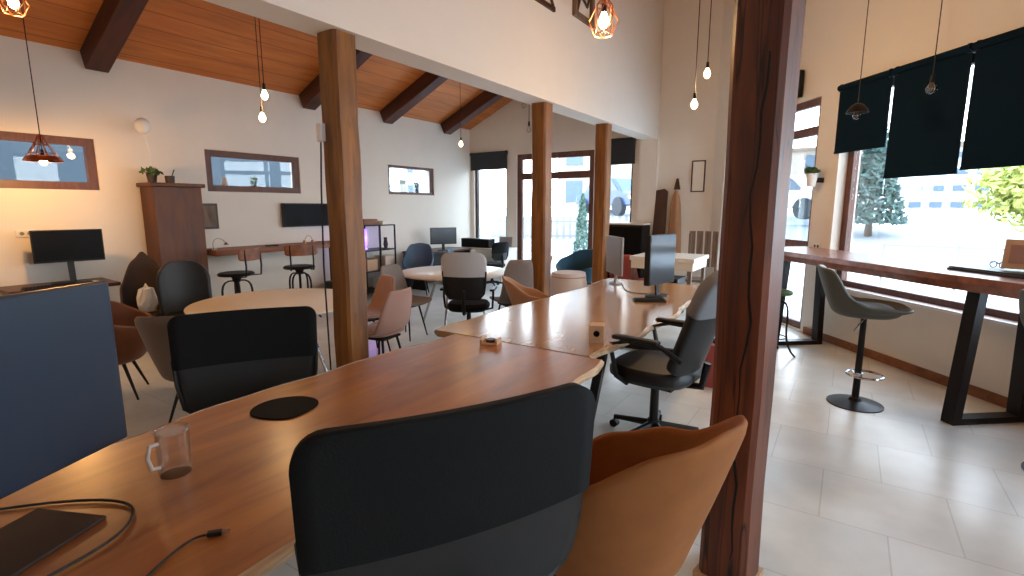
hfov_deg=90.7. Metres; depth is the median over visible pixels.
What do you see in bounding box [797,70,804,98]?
wall speaker
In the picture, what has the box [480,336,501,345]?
stack
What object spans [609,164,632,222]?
window
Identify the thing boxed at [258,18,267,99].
pendant lamp
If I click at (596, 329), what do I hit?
speaker
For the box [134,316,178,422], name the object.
tub chair
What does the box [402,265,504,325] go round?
round table
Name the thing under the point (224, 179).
vase
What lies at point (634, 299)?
keyboard
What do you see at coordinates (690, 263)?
console table
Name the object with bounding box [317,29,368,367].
wooden post
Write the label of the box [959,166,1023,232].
tree
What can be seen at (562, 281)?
pouf
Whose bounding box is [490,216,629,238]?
fence
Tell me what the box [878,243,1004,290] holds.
railing
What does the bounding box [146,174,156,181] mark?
pot
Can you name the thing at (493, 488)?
office chair
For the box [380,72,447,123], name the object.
ceiling beam
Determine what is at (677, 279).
drawer unit
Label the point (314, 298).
round table
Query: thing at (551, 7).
wall ornament
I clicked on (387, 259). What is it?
storage box
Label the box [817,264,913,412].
bar stool
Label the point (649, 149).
pillar
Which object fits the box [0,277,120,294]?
desk
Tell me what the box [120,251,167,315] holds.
chair
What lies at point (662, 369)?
chair
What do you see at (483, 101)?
ceiling beam
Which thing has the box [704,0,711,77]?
pendant lamp
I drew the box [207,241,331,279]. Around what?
countertop
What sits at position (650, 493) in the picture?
tub chair
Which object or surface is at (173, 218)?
cabinet
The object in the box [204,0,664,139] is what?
wall header
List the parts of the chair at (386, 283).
seat frame, seat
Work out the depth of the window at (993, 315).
5.53 m
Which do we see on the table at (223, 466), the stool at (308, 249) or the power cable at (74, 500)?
the power cable at (74, 500)
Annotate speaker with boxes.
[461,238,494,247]
[589,322,604,343]
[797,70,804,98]
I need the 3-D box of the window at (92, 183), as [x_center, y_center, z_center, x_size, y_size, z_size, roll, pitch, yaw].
[-5.295,-1.422,5.718,0.070,0.600,0.950,6,11,33]
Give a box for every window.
[0,131,98,189]
[204,149,299,192]
[388,165,433,194]
[475,169,506,237]
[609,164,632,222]
[837,53,1018,327]
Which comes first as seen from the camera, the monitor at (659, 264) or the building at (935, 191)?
the monitor at (659, 264)
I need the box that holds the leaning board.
[652,189,667,234]
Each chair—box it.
[110,301,152,399]
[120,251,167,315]
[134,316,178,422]
[156,260,211,315]
[167,306,317,413]
[289,382,594,575]
[367,274,394,350]
[368,287,411,354]
[380,264,431,340]
[402,243,433,295]
[440,252,496,319]
[485,241,508,285]
[489,259,532,309]
[502,275,550,304]
[554,415,747,575]
[609,271,717,430]
[610,255,643,280]
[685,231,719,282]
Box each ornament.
[383,237,387,247]
[535,0,555,11]
[572,0,594,27]
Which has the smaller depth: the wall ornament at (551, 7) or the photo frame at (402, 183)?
the wall ornament at (551, 7)
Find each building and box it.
[0,140,291,187]
[389,168,425,192]
[557,156,631,207]
[788,147,815,207]
[859,141,1003,208]
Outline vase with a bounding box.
[221,177,227,184]
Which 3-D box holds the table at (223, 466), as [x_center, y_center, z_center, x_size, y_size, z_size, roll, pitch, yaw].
[-0.974,0.993,1.859,1.273,0.752,3.725,6,11,33]
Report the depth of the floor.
3.33 m
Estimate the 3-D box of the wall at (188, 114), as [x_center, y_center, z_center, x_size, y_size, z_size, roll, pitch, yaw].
[-4.526,-1.255,7.051,0.250,3.550,12.950,6,11,33]
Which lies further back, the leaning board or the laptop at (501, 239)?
the laptop at (501, 239)
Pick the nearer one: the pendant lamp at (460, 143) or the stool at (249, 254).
the stool at (249, 254)
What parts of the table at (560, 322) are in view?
leg, leg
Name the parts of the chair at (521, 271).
seat frame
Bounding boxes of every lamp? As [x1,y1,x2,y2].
[0,0,29,16]
[20,0,63,164]
[210,238,228,249]
[254,17,265,121]
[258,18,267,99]
[364,229,367,249]
[459,95,462,146]
[589,0,618,38]
[691,0,699,108]
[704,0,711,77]
[846,0,868,119]
[925,0,942,93]
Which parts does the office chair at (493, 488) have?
frame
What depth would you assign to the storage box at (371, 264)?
9.24 m
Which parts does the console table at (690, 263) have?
leg, leg, leg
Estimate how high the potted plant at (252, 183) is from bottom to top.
0.178 m
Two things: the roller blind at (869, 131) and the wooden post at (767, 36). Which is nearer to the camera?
the wooden post at (767, 36)
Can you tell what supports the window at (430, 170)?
in the wall at (188, 114)
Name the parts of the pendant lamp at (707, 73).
bulb, cord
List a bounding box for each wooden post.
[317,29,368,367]
[531,102,552,295]
[592,123,611,283]
[692,0,805,575]
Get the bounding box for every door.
[517,150,593,284]
[782,97,821,328]
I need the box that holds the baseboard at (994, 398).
[803,327,1007,407]
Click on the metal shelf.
(369, 289)
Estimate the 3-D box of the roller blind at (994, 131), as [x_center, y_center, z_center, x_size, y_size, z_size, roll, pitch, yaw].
[4.051,-1.521,4.014,0.085,1.085,0.870,-1,9,-6]
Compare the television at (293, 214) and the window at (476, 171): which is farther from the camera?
the window at (476, 171)
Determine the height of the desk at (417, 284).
0.760 m
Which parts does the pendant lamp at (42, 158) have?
cord, lamp shade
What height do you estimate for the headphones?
0.137 m
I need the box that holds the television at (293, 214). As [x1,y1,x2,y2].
[281,203,328,226]
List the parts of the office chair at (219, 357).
backrest, frame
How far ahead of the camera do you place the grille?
11.35 m
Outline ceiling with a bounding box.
[0,0,512,129]
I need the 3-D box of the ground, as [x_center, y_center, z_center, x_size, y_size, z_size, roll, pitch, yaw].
[8.244,-2.479,21.401,110.000,1.750,95.000,6,11,33]
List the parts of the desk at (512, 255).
panel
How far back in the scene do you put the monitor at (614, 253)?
5.91 m
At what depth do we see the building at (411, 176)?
33.61 m
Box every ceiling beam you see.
[80,0,148,72]
[299,49,372,109]
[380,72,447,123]
[441,90,503,134]
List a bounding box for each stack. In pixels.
[377,221,391,224]
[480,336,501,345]
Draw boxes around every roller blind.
[470,150,507,170]
[611,137,635,164]
[834,68,894,153]
[883,43,975,178]
[959,27,1023,169]
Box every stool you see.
[217,247,261,295]
[283,244,321,316]
[777,289,794,357]
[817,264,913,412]
[1019,289,1023,470]
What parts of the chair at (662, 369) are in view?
armrest, seat, armrest, seat plate, backrest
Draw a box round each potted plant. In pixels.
[134,118,163,181]
[249,176,257,185]
[413,182,418,192]
[804,165,823,186]
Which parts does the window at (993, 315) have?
sill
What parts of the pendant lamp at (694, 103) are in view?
bulb, cord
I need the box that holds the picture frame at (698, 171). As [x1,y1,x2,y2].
[690,160,705,191]
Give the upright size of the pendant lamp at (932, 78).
3.623 m
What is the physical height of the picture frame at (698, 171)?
0.560 m
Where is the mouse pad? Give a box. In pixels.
[250,396,318,419]
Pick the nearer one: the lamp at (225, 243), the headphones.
the lamp at (225, 243)
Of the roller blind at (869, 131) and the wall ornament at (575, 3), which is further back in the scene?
the wall ornament at (575, 3)
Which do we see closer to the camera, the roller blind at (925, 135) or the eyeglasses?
the eyeglasses
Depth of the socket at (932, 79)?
4.18 m
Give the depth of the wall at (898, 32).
5.56 m
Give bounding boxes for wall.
[0,35,470,302]
[470,0,723,285]
[707,0,1023,396]
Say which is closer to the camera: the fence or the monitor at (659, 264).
the monitor at (659, 264)
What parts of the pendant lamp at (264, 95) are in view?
cord, bulb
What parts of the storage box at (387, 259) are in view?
lid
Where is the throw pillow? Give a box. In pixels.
[136,283,157,311]
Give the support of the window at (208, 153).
in the wall at (188, 114)
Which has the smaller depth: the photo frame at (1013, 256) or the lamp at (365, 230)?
the photo frame at (1013, 256)
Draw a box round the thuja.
[572,193,587,252]
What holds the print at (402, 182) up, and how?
attached to the photo frame at (402, 183)
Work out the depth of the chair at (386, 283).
5.83 m
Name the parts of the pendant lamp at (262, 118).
cord, bulb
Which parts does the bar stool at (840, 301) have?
seat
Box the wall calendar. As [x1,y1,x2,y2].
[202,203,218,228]
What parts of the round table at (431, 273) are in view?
leg, leg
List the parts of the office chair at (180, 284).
seat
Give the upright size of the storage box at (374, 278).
0.205 m
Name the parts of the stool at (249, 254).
leg, seat, leg, leg, backrest, frame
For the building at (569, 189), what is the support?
on the ground
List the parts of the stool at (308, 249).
leg, leg, seat, backrest, frame, leg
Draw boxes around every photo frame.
[399,180,405,191]
[1001,239,1023,269]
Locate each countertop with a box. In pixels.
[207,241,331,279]
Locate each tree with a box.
[854,124,908,236]
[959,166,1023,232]
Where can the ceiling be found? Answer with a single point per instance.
(197, 37)
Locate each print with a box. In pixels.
[203,206,216,226]
[401,181,404,190]
[1008,245,1023,263]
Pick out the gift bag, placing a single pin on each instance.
(710, 356)
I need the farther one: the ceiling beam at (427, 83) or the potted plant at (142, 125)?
the ceiling beam at (427, 83)
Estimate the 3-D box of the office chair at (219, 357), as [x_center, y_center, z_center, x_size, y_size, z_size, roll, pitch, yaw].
[-1.512,0.685,2.898,0.813,1.032,0.665,-4,10,-23]
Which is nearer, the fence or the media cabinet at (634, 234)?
the media cabinet at (634, 234)
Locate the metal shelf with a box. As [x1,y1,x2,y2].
[363,224,396,294]
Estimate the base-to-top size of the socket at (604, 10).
0.060 m
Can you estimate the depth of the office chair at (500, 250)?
10.29 m
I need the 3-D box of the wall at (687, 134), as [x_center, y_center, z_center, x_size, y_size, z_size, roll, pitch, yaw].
[1.384,-3.149,10.499,5.520,6.200,0.250,6,11,33]
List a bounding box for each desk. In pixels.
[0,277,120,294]
[402,247,470,290]
[460,246,516,281]
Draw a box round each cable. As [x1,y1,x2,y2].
[0,499,134,575]
[146,528,229,575]
[320,142,331,369]
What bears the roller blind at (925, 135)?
attached to the window at (993, 315)
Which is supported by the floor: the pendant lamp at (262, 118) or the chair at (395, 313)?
the chair at (395, 313)
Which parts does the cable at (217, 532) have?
cord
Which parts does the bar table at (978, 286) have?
leg, leg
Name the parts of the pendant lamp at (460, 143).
cord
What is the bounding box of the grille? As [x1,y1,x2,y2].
[462,239,487,246]
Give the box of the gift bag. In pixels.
[702,343,714,387]
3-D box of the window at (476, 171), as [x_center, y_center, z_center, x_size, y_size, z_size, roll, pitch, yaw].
[-0.459,-2.018,11.878,0.940,2.170,0.070,6,11,33]
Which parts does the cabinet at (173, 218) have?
cornice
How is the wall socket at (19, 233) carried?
attached to the wall at (188, 114)
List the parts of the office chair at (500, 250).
seat, backrest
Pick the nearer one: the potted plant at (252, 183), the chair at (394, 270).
the chair at (394, 270)
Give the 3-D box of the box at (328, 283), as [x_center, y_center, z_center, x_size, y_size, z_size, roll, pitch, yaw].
[-2.996,0.081,8.638,0.404,0.390,0.180,6,11,33]
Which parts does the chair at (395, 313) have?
leg, seat frame, seat, leg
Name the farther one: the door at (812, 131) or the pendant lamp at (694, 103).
the door at (812, 131)
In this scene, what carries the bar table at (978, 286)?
on the floor
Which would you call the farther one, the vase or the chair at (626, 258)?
the chair at (626, 258)
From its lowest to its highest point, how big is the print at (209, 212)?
0.300 m
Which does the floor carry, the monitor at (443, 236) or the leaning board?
the leaning board
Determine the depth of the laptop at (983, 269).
3.85 m
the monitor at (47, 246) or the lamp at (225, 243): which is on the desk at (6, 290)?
the monitor at (47, 246)
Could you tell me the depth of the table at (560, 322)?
4.14 m
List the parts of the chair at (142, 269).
seat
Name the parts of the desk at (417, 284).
panel, panel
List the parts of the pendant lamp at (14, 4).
bulb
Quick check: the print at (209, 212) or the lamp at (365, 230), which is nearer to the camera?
the print at (209, 212)
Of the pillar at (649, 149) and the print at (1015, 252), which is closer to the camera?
the print at (1015, 252)
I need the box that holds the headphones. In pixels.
[303,235,314,243]
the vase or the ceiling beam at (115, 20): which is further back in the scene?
the vase
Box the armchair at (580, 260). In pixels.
[555,249,592,284]
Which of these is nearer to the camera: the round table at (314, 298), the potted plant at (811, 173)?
the round table at (314, 298)
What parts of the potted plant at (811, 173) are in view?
pot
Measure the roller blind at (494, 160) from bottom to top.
0.405 m
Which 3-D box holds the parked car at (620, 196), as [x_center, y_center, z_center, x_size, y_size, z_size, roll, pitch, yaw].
[4.093,-3.476,19.281,1.800,1.398,4.185,-3,10,-19]
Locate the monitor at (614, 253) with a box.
[606,235,623,284]
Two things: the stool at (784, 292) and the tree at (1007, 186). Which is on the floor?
the stool at (784, 292)
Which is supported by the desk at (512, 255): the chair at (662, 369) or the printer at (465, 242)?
the printer at (465, 242)
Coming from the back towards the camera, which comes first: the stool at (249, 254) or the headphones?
the headphones
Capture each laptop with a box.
[499,237,512,247]
[947,265,1023,278]
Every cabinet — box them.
[136,182,208,271]
[607,222,650,278]
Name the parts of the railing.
rail post, rail, rail post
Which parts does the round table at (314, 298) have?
leg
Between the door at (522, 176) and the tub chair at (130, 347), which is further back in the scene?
the door at (522, 176)
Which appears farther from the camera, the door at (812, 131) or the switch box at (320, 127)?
the door at (812, 131)
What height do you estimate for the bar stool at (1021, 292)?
1.168 m
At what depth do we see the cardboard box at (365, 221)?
9.08 m
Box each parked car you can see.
[576,178,630,215]
[788,176,861,218]
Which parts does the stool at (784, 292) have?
seat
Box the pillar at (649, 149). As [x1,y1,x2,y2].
[637,139,659,234]
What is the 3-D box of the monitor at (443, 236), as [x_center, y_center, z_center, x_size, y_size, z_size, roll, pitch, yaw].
[-1.427,-1.017,10.496,0.560,0.470,0.176,-4,10,-24]
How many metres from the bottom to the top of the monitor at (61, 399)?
0.660 m
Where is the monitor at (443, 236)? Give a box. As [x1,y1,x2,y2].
[430,227,456,250]
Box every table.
[0,334,603,575]
[184,288,332,371]
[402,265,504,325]
[434,278,698,419]
[630,253,708,318]
[777,246,1023,425]
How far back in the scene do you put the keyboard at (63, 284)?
5.33 m
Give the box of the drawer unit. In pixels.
[669,275,685,313]
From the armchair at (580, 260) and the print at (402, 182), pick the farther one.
the print at (402, 182)
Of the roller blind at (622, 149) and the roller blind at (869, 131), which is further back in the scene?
the roller blind at (622, 149)
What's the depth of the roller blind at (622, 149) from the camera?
9.84 m
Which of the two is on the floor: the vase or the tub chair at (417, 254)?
the tub chair at (417, 254)
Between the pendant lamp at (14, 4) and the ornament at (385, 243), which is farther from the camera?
the ornament at (385, 243)
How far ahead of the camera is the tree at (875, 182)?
13.30 m
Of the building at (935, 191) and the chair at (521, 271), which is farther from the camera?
the building at (935, 191)
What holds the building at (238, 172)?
on the ground
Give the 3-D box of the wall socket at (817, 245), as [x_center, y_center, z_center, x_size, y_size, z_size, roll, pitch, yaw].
[3.869,-0.533,6.428,0.014,0.080,0.120,-1,9,-5]
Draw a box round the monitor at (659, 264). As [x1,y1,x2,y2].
[644,233,675,297]
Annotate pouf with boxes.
[550,270,586,295]
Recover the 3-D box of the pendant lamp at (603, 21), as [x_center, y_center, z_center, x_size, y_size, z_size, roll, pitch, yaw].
[0.541,-3.246,2.712,0.153,3.548,0.175,6,11,33]
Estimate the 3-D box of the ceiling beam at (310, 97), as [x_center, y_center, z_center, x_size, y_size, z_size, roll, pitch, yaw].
[-1.608,-3.759,6.960,4.249,2.082,0.230,6,11,33]
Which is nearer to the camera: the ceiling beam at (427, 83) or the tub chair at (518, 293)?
the tub chair at (518, 293)
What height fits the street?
0.666 m
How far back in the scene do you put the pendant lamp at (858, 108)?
4.80 m
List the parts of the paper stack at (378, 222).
lid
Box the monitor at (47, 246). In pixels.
[29,229,104,284]
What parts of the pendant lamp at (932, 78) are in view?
bulb, cord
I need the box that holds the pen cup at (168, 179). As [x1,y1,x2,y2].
[165,169,174,182]
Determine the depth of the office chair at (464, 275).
5.80 m
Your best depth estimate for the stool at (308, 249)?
7.43 m
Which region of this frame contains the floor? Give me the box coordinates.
[119,280,1023,575]
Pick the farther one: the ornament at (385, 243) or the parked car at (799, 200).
the parked car at (799, 200)
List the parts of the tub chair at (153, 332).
leg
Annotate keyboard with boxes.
[21,283,74,290]
[632,297,666,301]
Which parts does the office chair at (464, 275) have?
armrest, backrest, frame, seat, armrest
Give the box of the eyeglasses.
[989,261,1003,268]
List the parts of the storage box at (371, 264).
lid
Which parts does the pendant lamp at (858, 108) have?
lamp shade, cord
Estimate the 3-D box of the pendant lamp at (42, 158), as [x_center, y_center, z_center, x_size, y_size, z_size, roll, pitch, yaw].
[-4.633,-2.092,4.870,0.308,1.778,0.308,6,11,33]
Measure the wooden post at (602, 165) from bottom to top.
2.900 m
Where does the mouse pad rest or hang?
on the table at (223, 466)
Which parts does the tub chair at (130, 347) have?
leg, leg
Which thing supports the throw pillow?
on the chair at (142, 269)
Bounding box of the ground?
[480,207,1023,319]
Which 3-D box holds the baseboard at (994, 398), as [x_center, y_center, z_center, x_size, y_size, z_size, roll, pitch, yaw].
[4.272,1.224,2.506,0.020,0.090,14.000,-1,9,-6]
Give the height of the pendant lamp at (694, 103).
3.593 m
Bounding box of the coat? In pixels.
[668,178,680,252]
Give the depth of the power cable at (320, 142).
3.92 m
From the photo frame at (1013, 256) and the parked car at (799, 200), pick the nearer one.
the photo frame at (1013, 256)
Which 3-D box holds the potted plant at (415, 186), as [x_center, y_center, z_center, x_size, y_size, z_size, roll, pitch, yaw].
[-2.019,-2.124,10.680,0.159,0.218,0.145,6,11,33]
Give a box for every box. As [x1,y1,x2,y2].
[316,123,325,141]
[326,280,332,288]
[363,219,376,224]
[366,258,377,270]
[372,276,379,287]
[375,254,394,267]
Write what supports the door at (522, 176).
in the wall at (687, 134)
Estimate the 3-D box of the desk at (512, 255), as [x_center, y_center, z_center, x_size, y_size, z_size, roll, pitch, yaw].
[-0.575,-0.559,11.558,1.250,0.750,0.650,6,11,33]
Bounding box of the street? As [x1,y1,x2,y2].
[481,222,1023,266]
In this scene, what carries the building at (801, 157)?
on the ground
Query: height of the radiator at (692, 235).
1.250 m
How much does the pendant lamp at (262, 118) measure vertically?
2.122 m
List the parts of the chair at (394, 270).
leg, seat, leg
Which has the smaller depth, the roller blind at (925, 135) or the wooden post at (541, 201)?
the roller blind at (925, 135)
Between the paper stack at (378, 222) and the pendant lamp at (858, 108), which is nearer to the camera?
the pendant lamp at (858, 108)
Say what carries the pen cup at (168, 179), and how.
on the cabinet at (173, 218)
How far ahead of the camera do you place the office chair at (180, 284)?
5.61 m
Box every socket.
[15,230,30,237]
[601,3,606,12]
[813,243,820,247]
[929,74,934,82]

